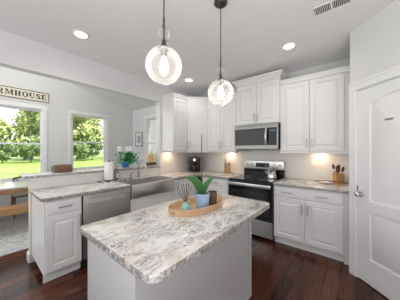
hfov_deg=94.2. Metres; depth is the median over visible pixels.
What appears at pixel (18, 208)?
bench
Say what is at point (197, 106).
upper cabinet
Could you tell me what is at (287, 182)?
countertop
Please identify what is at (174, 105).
upper cabinet
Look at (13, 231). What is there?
area rug
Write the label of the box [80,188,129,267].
dishwasher
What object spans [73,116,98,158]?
leafy tree
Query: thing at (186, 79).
recessed light
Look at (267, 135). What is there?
microwave
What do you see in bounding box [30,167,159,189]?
backsplash
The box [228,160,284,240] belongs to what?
range
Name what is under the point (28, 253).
baseboard
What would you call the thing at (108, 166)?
paper towel roll
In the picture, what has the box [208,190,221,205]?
mug
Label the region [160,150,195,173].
backsplash
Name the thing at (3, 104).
window
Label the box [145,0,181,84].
pendant lamp
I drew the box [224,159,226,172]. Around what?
oil bottle
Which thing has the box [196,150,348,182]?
backsplash
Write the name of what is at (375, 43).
wall
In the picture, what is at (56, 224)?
base cabinet
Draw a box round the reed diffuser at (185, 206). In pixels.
[178,183,191,209]
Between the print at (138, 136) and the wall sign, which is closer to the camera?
the wall sign
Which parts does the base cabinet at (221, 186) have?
drawer, drawer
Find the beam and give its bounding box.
[0,29,159,102]
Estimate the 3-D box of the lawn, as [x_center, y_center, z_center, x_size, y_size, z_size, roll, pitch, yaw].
[-11.142,2.107,78.148,123.000,0.100,134.000,0,0,40]
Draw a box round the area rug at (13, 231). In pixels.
[0,212,27,256]
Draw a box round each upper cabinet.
[161,92,187,152]
[187,97,207,151]
[207,91,244,152]
[232,69,289,125]
[279,65,349,153]
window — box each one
[0,100,47,181]
[68,110,108,168]
[144,114,155,164]
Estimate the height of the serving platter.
0.029 m
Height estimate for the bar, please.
0.034 m
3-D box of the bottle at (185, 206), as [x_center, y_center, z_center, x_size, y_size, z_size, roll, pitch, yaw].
[-0.108,0.441,1.435,0.072,0.084,0.072,0,0,40]
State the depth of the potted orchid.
1.50 m
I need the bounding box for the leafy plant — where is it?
[112,146,140,167]
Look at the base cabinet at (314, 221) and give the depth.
2.49 m
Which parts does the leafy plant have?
pot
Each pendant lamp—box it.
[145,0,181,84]
[208,0,233,105]
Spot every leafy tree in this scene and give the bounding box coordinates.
[0,118,17,147]
[10,110,39,142]
[13,110,33,158]
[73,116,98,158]
[74,118,102,157]
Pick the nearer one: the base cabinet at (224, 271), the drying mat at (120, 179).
the base cabinet at (224, 271)
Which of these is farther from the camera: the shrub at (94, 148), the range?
the shrub at (94, 148)
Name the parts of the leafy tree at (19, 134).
crown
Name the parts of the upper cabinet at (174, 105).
crown moulding, door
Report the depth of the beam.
2.60 m
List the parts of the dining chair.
seat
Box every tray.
[167,197,222,216]
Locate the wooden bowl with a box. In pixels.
[51,164,72,172]
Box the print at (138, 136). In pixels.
[137,135,140,142]
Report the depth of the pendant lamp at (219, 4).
1.73 m
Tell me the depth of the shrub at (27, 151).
29.31 m
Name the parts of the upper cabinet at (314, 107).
door, light rail, crown moulding, door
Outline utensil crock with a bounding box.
[332,173,344,183]
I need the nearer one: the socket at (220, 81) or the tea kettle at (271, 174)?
the socket at (220, 81)
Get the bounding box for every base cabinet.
[32,195,81,283]
[88,220,251,299]
[130,190,172,211]
[173,177,196,199]
[202,177,228,194]
[274,185,348,264]
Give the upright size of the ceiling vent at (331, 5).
0.012 m
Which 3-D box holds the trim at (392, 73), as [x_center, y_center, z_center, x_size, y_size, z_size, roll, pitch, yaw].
[1.809,0.327,1.673,0.116,2.160,0.954,0,0,-5]
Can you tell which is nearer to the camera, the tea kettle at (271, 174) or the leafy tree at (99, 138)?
the tea kettle at (271, 174)
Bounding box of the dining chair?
[11,176,27,217]
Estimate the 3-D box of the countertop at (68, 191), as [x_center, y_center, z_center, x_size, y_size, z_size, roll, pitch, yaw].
[-0.586,0.511,3.058,1.364,0.037,3.116,0,0,40]
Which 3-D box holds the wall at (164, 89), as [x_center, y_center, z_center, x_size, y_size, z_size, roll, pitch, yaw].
[-1.152,0.022,3.543,0.140,2.770,3.120,0,0,40]
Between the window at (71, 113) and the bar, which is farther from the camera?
the window at (71, 113)
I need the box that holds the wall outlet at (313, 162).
[311,160,315,166]
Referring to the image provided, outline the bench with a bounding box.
[0,203,27,216]
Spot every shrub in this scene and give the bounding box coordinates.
[0,140,20,162]
[17,135,39,162]
[73,141,89,160]
[86,138,102,159]
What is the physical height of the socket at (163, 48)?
0.110 m
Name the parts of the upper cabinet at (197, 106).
crown moulding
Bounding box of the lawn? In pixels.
[0,153,102,178]
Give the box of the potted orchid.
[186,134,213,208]
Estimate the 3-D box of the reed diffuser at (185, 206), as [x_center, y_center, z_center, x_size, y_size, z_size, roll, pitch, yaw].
[-0.114,0.369,1.437,0.084,0.227,0.075,0,0,29]
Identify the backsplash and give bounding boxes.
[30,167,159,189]
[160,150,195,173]
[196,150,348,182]
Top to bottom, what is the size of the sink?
0.203 m
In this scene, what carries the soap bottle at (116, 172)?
on the drying mat at (120, 179)
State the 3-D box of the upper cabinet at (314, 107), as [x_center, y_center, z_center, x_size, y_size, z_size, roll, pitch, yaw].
[1.759,-0.535,2.888,0.893,1.175,0.407,0,0,40]
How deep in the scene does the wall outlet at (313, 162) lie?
3.05 m
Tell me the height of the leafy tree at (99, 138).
14.127 m
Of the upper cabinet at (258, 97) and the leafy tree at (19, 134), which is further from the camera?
the leafy tree at (19, 134)
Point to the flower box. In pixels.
(150, 157)
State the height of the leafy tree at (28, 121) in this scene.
12.848 m
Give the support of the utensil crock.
on the countertop at (287, 182)
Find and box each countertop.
[29,170,242,201]
[80,191,268,283]
[273,178,348,193]
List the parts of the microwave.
handle, control panel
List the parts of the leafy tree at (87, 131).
crown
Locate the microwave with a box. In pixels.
[234,122,279,148]
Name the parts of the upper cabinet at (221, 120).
door, light rail, crown moulding, door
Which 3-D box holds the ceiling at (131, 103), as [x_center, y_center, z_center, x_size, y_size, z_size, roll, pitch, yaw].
[-3.268,-2.177,3.461,3.050,1.688,6.350,0,0,40]
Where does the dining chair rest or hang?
on the area rug at (13, 231)
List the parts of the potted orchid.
stem, pot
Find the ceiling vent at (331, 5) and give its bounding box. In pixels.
[312,0,351,17]
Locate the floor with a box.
[0,234,389,299]
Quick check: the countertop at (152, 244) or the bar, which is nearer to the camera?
the countertop at (152, 244)
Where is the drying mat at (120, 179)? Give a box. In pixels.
[96,178,129,182]
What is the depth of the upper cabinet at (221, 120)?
3.77 m
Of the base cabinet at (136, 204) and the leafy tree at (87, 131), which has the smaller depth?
the base cabinet at (136, 204)
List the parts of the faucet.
spout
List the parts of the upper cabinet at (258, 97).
door, crown moulding, door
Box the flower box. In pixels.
[145,151,155,165]
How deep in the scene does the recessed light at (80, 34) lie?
2.19 m
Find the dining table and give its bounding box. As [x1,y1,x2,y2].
[0,180,27,195]
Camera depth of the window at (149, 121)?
6.01 m
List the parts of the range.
oven handle, oven door, storage drawer, control panel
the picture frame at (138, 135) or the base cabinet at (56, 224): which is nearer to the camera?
the base cabinet at (56, 224)
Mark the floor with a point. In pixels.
(280, 271)
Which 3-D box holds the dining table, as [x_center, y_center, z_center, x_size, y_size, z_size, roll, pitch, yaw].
[-3.779,1.029,3.463,0.950,0.735,2.110,0,0,40]
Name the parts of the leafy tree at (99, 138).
crown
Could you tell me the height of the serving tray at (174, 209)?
0.052 m
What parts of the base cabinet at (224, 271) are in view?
corner trim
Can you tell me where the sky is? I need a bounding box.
[0,107,8,138]
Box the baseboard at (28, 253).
[27,251,29,262]
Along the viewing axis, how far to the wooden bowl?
2.60 m
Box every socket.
[159,39,168,57]
[217,74,223,86]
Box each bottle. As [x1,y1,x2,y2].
[114,166,118,179]
[181,201,190,209]
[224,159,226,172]
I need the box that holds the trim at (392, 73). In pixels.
[349,65,399,276]
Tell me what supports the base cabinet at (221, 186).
on the floor
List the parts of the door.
handle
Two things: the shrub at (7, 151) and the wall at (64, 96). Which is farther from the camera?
the shrub at (7, 151)
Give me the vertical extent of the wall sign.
0.240 m
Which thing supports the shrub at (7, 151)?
on the lawn
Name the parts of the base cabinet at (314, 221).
door, drawer, door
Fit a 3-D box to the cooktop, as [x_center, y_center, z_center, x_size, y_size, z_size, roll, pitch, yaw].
[1.010,0.498,3.305,0.760,0.017,0.685,0,0,40]
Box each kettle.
[265,167,276,178]
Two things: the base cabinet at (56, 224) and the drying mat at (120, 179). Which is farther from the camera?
the drying mat at (120, 179)
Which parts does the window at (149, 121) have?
sash, pane, pane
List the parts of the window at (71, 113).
sash, sash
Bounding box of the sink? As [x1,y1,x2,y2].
[121,176,174,198]
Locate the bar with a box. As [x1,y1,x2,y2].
[19,165,159,178]
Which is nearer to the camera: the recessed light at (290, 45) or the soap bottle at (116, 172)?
the recessed light at (290, 45)
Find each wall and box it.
[0,66,132,206]
[28,84,195,262]
[133,58,349,181]
[350,0,399,83]
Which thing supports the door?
in the wall at (375, 43)
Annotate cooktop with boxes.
[228,174,283,183]
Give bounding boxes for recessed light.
[72,29,89,38]
[184,78,193,81]
[281,42,296,49]
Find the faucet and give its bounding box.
[137,157,146,177]
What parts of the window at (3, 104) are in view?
sash, sash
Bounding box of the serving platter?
[318,181,333,183]
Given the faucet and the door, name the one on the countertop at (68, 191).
the faucet
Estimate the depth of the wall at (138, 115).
5.79 m
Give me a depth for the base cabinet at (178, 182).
3.45 m
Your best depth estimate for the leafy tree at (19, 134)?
40.86 m
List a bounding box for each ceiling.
[0,0,394,95]
[71,83,155,110]
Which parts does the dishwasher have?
handle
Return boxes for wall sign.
[0,85,48,102]
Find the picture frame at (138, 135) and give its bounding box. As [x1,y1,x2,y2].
[135,132,142,145]
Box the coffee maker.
[189,157,199,171]
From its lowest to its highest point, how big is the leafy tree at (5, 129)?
9.030 m
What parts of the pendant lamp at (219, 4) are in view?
cord, globe, bulb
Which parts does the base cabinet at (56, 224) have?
panel, drawer, door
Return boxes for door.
[354,77,399,299]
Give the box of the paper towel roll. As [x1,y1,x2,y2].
[104,160,113,180]
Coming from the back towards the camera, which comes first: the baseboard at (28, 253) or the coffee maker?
the coffee maker
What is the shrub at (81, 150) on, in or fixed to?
on the lawn
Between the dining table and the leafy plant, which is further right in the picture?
the leafy plant
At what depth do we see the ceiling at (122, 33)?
2.12 m
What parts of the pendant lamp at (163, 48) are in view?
globe, bulb, stem, cord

